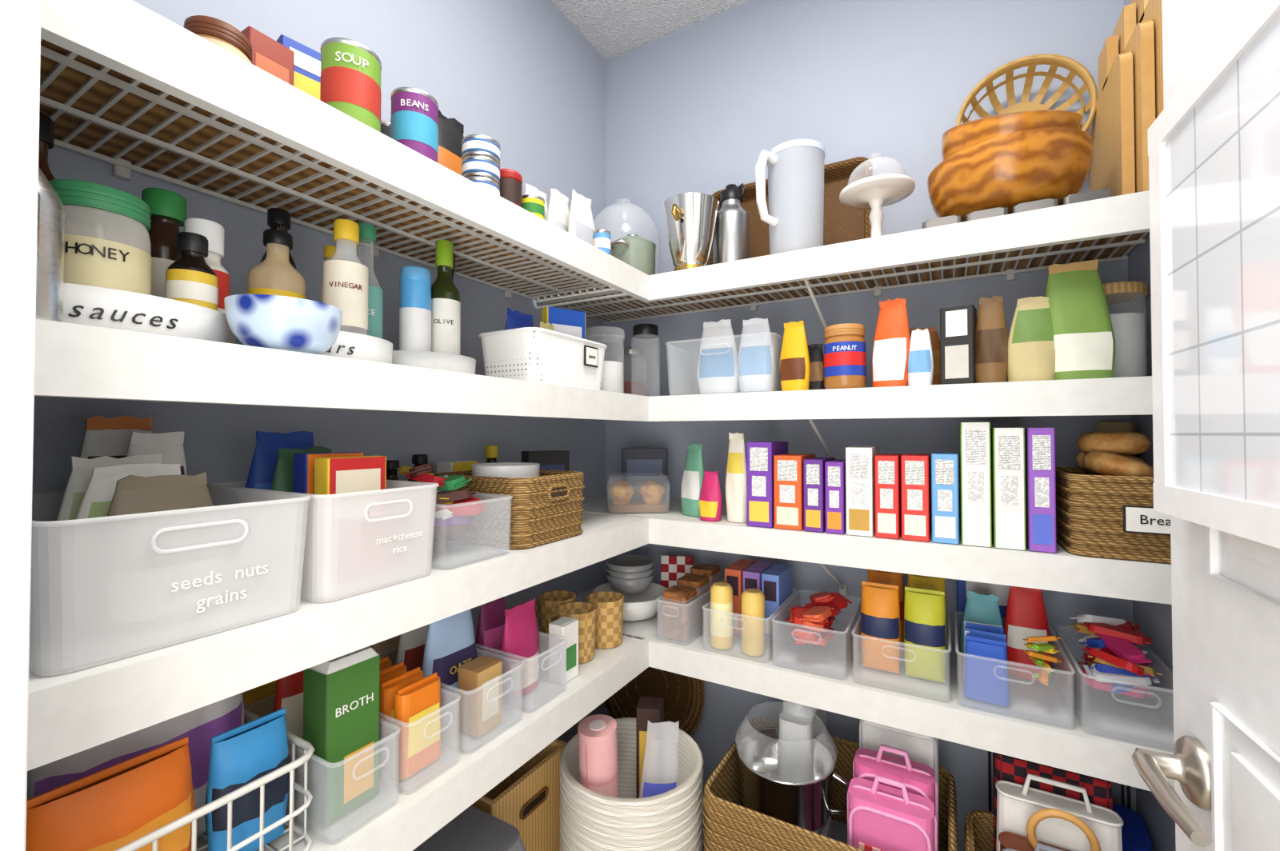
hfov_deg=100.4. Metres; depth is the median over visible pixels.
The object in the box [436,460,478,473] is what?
box
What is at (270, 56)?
food box
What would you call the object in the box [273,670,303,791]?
pouch
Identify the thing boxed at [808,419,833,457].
brace
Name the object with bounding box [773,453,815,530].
box
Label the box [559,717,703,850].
rope basket
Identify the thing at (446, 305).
olive oil bottle
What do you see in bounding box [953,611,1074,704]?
clear storage bin
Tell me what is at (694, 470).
pouch
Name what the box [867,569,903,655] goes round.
chip bag
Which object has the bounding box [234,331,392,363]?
turntable
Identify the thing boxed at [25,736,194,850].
chip bag
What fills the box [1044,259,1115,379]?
flour bag
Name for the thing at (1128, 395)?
wire shelf
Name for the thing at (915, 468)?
box
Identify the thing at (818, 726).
wall outlet
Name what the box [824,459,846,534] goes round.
box
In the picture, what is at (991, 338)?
coffee bag
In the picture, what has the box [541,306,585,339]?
box
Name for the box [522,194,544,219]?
can
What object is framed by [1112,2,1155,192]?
cutting board
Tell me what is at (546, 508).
seagrass basket
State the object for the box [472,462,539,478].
bowl
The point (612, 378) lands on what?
canister
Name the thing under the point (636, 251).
stock pot
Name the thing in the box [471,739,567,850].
crate
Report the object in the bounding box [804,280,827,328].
brace
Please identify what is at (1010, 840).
tote bag
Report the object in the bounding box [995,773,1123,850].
tote bag
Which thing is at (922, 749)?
box
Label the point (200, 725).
chip bag
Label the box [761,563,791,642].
box
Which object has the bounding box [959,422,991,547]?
cereal box
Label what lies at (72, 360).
wire shelf
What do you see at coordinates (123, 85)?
wire shelf
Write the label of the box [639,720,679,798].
bundle
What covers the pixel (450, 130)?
pouch
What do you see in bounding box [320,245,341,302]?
vinegar bottle
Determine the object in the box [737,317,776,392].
bag
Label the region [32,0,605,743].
wall
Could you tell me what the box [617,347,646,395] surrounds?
mason jar
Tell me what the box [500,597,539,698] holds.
pouch
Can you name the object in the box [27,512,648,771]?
wire shelf
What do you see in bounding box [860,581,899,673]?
chip bag
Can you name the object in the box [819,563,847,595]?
brace
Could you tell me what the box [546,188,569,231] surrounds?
bag
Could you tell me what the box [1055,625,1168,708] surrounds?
clear storage bin
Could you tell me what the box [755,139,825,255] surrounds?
water pitcher
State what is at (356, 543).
storage bin
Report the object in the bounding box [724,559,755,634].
box
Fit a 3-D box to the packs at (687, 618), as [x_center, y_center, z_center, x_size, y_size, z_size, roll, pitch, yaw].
[0.146,0.475,1.462,0.070,0.139,0.244,-1,-1,30]
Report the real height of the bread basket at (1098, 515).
0.142 m
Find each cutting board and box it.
[1088,34,1135,196]
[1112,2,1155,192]
[1130,0,1163,119]
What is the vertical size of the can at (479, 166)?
0.035 m
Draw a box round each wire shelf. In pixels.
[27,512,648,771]
[34,319,648,421]
[39,0,648,300]
[196,616,648,850]
[536,190,1149,323]
[538,582,1174,791]
[581,494,1171,604]
[648,376,1152,421]
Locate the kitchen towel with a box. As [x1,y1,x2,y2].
[660,555,693,604]
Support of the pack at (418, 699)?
in the clear storage bin at (446, 690)
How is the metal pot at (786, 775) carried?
in the wicker basket at (729, 826)
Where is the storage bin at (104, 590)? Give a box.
[28,484,311,675]
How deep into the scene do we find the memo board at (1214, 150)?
0.47 m
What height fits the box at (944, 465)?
0.175 m
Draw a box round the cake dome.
[585,199,660,287]
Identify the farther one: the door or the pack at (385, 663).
the pack at (385, 663)
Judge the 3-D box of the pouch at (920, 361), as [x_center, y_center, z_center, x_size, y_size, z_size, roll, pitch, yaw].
[0.578,-0.140,1.102,0.050,0.119,0.035,-1,-1,35]
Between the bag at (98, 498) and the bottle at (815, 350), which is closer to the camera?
the bag at (98, 498)
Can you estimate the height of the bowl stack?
0.158 m
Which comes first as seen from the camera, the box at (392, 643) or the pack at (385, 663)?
the pack at (385, 663)
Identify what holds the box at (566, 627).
on the wire shelf at (404, 814)
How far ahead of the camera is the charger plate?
1.71 m
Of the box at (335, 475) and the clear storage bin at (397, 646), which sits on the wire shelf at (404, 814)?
the clear storage bin at (397, 646)
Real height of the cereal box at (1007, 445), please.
0.226 m
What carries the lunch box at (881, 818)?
in the wicker basket at (729, 826)
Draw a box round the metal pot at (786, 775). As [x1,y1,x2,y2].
[735,700,850,838]
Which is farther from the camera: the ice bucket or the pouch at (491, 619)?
the ice bucket
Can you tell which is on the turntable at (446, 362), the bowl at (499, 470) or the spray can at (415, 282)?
the spray can at (415, 282)
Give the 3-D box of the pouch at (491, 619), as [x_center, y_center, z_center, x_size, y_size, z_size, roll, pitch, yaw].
[-0.311,0.445,1.130,0.054,0.189,0.094,-1,-1,30]
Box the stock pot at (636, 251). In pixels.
[610,233,655,275]
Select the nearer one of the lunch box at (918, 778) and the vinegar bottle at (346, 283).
the vinegar bottle at (346, 283)
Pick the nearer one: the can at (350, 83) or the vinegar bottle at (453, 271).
the can at (350, 83)
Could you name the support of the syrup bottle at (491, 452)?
on the wire shelf at (70, 714)
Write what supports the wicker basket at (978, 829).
on the floor
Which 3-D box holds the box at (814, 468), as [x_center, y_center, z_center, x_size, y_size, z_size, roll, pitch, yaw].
[0.417,0.155,1.237,0.042,0.158,0.151,-1,-1,30]
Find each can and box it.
[320,37,381,132]
[380,120,390,137]
[390,87,438,162]
[398,266,431,351]
[412,805,526,850]
[461,134,499,164]
[461,155,499,184]
[465,176,499,195]
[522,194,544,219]
[592,229,611,254]
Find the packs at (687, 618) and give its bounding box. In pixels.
[663,563,719,641]
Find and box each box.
[240,26,294,86]
[242,680,276,723]
[276,34,320,99]
[293,452,364,494]
[314,456,386,494]
[369,635,399,665]
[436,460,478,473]
[457,655,502,737]
[521,450,569,471]
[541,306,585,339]
[548,616,578,684]
[621,448,667,503]
[636,696,663,798]
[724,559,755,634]
[742,560,773,591]
[746,441,787,527]
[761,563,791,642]
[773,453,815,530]
[803,457,835,532]
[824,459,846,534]
[845,446,879,536]
[847,774,937,850]
[852,744,938,850]
[859,719,939,850]
[874,453,903,539]
[900,453,931,541]
[931,452,959,544]
[940,304,976,384]
[956,580,1009,652]
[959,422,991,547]
[990,428,1026,550]
[1024,428,1056,552]
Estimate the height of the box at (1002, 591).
0.211 m
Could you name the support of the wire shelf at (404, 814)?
attached to the wall at (519, 74)
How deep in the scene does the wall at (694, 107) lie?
1.54 m
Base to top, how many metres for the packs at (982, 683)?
0.126 m
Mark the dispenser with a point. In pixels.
(50, 210)
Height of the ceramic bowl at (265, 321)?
0.062 m
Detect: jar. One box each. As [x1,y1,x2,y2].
[48,179,151,295]
[183,15,252,63]
[500,168,522,207]
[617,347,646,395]
[823,323,866,389]
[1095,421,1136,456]
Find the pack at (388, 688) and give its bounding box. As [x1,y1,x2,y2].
[379,667,423,771]
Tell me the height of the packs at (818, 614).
0.095 m
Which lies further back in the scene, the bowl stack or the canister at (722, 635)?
the bowl stack
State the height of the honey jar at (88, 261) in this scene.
0.145 m
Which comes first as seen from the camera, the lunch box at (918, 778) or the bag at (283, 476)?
the bag at (283, 476)
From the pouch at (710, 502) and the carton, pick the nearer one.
the carton
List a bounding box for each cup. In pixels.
[535,590,575,647]
[547,601,596,663]
[586,591,623,648]
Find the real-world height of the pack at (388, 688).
0.131 m
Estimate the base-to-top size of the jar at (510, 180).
0.075 m
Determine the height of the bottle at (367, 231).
0.235 m
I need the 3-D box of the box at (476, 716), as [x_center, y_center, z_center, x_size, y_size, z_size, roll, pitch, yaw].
[-0.285,0.481,0.954,0.051,0.111,0.060,-1,-1,30]
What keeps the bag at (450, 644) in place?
in the clear storage bin at (397, 646)
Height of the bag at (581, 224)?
0.170 m
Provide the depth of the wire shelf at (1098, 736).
1.08 m
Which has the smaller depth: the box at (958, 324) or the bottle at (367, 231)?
the bottle at (367, 231)
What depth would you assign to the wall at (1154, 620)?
1.08 m
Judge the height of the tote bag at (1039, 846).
0.519 m
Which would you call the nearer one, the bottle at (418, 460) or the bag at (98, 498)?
the bag at (98, 498)
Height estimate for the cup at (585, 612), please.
0.115 m
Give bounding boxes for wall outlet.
[812,708,826,734]
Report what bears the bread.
in the bread basket at (1098, 515)
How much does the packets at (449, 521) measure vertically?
0.132 m
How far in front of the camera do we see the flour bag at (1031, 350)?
1.01 m
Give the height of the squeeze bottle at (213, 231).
0.160 m
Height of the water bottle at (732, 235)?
0.272 m
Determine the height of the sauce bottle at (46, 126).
0.240 m
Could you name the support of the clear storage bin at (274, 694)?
on the wire shelf at (404, 814)
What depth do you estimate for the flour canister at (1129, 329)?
1.04 m
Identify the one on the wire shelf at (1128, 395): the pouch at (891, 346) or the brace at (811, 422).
the pouch at (891, 346)
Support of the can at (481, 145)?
on the can at (479, 166)
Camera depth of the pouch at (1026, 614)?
1.14 m
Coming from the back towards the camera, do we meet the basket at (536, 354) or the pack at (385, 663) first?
the basket at (536, 354)
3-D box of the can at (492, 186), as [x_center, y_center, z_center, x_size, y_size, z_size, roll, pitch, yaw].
[-0.284,-0.412,0.952,0.066,0.035,0.066,-1,-1,30]
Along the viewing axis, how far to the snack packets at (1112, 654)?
0.99 m
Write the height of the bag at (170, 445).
0.213 m
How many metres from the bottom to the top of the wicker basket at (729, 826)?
0.447 m
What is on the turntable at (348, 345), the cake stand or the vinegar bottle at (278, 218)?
the vinegar bottle at (278, 218)
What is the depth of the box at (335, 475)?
0.77 m
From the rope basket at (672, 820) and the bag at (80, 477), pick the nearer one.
the bag at (80, 477)
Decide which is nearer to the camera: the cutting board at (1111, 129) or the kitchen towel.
the cutting board at (1111, 129)
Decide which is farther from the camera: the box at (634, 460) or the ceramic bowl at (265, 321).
the box at (634, 460)
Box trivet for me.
[922,188,1111,228]
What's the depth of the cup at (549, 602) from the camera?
1.33 m
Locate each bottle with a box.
[38,112,66,234]
[141,188,186,297]
[164,232,218,311]
[184,218,229,313]
[247,228,306,299]
[260,208,296,291]
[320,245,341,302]
[322,219,368,335]
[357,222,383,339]
[386,460,399,480]
[407,454,427,481]
[431,240,460,355]
[451,252,455,282]
[484,445,498,463]
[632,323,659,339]
[712,183,750,263]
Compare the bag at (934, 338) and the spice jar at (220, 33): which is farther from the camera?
the bag at (934, 338)
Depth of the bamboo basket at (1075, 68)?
1.26 m
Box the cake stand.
[839,152,915,237]
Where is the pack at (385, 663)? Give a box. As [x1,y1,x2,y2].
[380,656,391,671]
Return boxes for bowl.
[224,294,342,354]
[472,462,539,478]
[927,127,1093,222]
[941,109,1083,161]
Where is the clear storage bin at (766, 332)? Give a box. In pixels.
[666,332,783,395]
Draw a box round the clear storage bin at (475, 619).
[475,619,567,683]
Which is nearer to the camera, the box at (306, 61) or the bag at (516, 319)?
the box at (306, 61)
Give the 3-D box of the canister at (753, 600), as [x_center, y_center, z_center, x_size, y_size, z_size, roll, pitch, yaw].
[0.271,0.470,1.280,0.056,0.145,0.055,-1,-1,30]
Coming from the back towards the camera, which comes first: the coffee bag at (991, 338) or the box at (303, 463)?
the coffee bag at (991, 338)
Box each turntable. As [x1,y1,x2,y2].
[62,282,235,343]
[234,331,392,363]
[392,350,475,374]
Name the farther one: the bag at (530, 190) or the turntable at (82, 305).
the bag at (530, 190)
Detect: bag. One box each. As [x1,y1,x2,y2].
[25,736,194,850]
[26,692,243,838]
[56,453,162,520]
[75,463,180,519]
[80,415,151,459]
[106,471,214,516]
[126,432,187,475]
[204,708,289,850]
[245,431,314,490]
[270,446,331,492]
[395,624,428,671]
[421,609,477,727]
[504,308,533,329]
[524,184,547,220]
[540,321,553,331]
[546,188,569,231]
[568,189,595,245]
[696,319,739,394]
[725,432,747,523]
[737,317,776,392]
[780,320,810,391]
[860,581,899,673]
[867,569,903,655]
[904,586,946,683]
[907,327,940,386]
[907,573,946,621]
[975,295,1007,383]
[993,752,1113,850]
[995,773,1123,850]
[998,808,1100,850]
[1002,842,1064,850]
[1007,296,1055,381]
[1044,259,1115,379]
[1112,803,1151,850]
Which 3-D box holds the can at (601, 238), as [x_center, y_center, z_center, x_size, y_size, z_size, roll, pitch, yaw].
[-0.089,-0.420,1.244,0.042,0.060,0.042,-1,-1,30]
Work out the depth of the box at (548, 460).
1.36 m
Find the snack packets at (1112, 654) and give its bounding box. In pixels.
[1068,615,1162,698]
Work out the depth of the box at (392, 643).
1.06 m
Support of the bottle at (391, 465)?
on the wire shelf at (70, 714)
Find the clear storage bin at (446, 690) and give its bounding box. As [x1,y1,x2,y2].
[379,689,461,739]
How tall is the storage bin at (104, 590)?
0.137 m
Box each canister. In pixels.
[600,330,624,392]
[710,582,733,649]
[741,588,764,655]
[1101,280,1147,377]
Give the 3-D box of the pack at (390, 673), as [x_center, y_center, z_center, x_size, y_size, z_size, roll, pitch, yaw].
[-0.423,0.470,0.883,0.031,0.131,0.078,-1,-1,30]
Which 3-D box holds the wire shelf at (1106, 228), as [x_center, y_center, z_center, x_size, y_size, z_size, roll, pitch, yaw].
[0.391,-0.354,1.391,1.414,0.064,0.398,-1,-1,30]
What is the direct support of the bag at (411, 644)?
in the clear storage bin at (397, 646)
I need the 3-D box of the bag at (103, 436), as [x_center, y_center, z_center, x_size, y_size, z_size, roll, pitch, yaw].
[-0.707,0.104,0.729,0.044,0.234,0.099,-1,-1,30]
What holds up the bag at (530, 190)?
on the wire shelf at (123, 85)
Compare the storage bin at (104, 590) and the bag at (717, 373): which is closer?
the storage bin at (104, 590)
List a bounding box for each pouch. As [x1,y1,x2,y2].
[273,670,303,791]
[437,109,463,175]
[475,596,506,659]
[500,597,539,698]
[680,443,704,516]
[699,470,722,521]
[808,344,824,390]
[872,297,910,387]
[907,328,933,386]
[960,590,1003,664]
[1004,585,1051,681]
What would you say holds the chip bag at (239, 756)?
in the wire basket at (153, 837)
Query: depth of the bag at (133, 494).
0.59 m
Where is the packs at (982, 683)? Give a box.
[963,620,1009,707]
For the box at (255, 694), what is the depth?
0.87 m
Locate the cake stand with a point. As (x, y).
(876, 192)
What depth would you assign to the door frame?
0.35 m
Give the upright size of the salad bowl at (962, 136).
0.153 m
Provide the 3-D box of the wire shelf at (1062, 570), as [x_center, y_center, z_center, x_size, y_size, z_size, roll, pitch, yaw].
[0.391,0.270,1.380,1.414,0.064,0.398,-1,-1,30]
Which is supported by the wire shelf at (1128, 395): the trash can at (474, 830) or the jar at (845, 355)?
the jar at (845, 355)
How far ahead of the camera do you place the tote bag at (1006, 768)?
1.01 m
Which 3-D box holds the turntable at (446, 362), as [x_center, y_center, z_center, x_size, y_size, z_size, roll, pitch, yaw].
[-0.428,-0.106,1.046,0.204,0.050,0.204,-1,-1,30]
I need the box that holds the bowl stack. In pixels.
[592,555,667,621]
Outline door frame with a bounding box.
[0,0,41,850]
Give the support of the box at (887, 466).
on the wire shelf at (1062, 570)
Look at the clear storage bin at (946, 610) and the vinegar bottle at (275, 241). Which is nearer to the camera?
the vinegar bottle at (275, 241)
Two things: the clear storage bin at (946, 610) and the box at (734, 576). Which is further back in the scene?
the box at (734, 576)
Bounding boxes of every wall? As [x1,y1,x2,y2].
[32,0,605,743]
[604,0,1135,850]
[1124,0,1175,850]
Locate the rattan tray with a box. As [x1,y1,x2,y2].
[708,156,872,265]
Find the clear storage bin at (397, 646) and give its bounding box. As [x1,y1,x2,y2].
[380,646,522,702]
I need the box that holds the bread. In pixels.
[1075,432,1153,476]
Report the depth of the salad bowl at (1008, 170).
1.01 m
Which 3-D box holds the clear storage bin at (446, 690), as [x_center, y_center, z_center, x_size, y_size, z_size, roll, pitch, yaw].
[-0.428,0.489,0.886,0.280,0.102,0.105,-1,-1,30]
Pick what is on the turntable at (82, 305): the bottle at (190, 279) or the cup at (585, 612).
the bottle at (190, 279)
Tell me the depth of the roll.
1.19 m
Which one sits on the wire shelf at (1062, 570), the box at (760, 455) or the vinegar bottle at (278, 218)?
the box at (760, 455)
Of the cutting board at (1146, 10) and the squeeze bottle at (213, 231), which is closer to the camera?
the squeeze bottle at (213, 231)
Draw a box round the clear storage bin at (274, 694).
[246,693,399,779]
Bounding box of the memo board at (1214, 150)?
[1147,0,1279,548]
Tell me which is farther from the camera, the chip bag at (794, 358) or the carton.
the chip bag at (794, 358)
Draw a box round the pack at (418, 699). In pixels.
[392,672,440,779]
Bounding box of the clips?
[1022,636,1061,685]
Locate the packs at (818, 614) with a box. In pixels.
[784,591,851,646]
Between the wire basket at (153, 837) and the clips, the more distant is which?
the clips
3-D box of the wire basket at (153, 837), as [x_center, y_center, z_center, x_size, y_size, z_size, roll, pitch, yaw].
[-0.604,0.473,0.641,0.309,0.122,0.269,-1,-1,30]
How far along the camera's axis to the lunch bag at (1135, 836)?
1.07 m
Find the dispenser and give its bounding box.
[36,167,64,322]
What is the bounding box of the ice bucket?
[662,192,719,271]
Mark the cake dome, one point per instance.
(630, 203)
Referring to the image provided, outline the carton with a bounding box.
[302,646,379,827]
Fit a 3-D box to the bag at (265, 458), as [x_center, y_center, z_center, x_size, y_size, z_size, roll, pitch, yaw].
[-0.586,0.116,0.880,0.054,0.215,0.129,-1,-1,30]
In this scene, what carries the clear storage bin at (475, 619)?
on the wire shelf at (404, 814)
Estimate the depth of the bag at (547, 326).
1.16 m
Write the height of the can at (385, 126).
0.110 m
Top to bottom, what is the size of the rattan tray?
0.334 m
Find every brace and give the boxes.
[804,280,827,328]
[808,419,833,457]
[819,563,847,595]
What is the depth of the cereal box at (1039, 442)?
0.97 m
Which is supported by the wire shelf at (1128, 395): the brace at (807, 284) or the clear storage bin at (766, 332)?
the clear storage bin at (766, 332)
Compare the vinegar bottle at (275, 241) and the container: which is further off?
the container
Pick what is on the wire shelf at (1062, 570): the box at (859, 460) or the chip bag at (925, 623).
the box at (859, 460)
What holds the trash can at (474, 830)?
on the floor
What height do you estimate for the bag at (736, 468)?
0.218 m
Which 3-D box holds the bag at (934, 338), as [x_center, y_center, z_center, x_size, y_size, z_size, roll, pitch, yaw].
[0.644,-0.153,1.231,0.109,0.149,0.054,-1,-1,30]
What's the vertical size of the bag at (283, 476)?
0.190 m
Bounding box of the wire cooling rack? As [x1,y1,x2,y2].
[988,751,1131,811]
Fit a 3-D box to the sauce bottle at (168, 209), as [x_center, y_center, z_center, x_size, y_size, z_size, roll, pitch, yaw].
[-0.634,-0.206,0.710,0.051,0.205,0.051,0,-1,12]
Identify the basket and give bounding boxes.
[114,708,315,850]
[434,469,585,549]
[478,327,607,390]
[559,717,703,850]
[702,718,957,850]
[956,53,1097,131]
[964,810,993,850]
[1055,467,1171,563]
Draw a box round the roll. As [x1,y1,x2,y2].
[577,714,619,798]
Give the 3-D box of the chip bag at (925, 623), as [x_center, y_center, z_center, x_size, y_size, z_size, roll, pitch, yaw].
[0.608,0.445,1.138,0.080,0.190,0.064,-1,-1,30]
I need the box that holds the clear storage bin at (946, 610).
[851,609,951,684]
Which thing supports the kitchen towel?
on the wire shelf at (1098, 736)
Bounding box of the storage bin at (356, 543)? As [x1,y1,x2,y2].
[207,480,439,602]
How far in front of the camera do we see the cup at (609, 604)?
1.31 m
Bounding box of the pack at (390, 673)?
[380,661,407,683]
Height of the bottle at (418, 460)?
0.170 m
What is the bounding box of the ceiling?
[551,0,747,59]
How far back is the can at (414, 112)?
0.81 m
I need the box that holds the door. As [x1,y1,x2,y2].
[1131,0,1279,850]
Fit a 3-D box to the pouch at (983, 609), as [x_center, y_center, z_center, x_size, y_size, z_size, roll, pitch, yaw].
[0.759,0.456,1.184,0.084,0.170,0.044,-1,-1,30]
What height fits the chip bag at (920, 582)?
0.200 m
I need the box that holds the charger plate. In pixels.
[604,667,703,735]
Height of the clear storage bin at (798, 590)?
0.102 m
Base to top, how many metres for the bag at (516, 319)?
0.170 m
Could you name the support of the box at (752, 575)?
in the clear storage bin
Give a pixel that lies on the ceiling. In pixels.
(614, 28)
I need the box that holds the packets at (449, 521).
[396,463,486,536]
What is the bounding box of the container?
[605,472,670,512]
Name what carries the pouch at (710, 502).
on the wire shelf at (1062, 570)
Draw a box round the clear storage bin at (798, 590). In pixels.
[772,589,860,643]
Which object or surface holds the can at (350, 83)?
on the wire shelf at (123, 85)
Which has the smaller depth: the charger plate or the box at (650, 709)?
the box at (650, 709)
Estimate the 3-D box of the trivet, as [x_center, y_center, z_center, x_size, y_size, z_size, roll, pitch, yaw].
[0.731,-0.407,1.060,0.298,0.028,0.110,-1,-1,30]

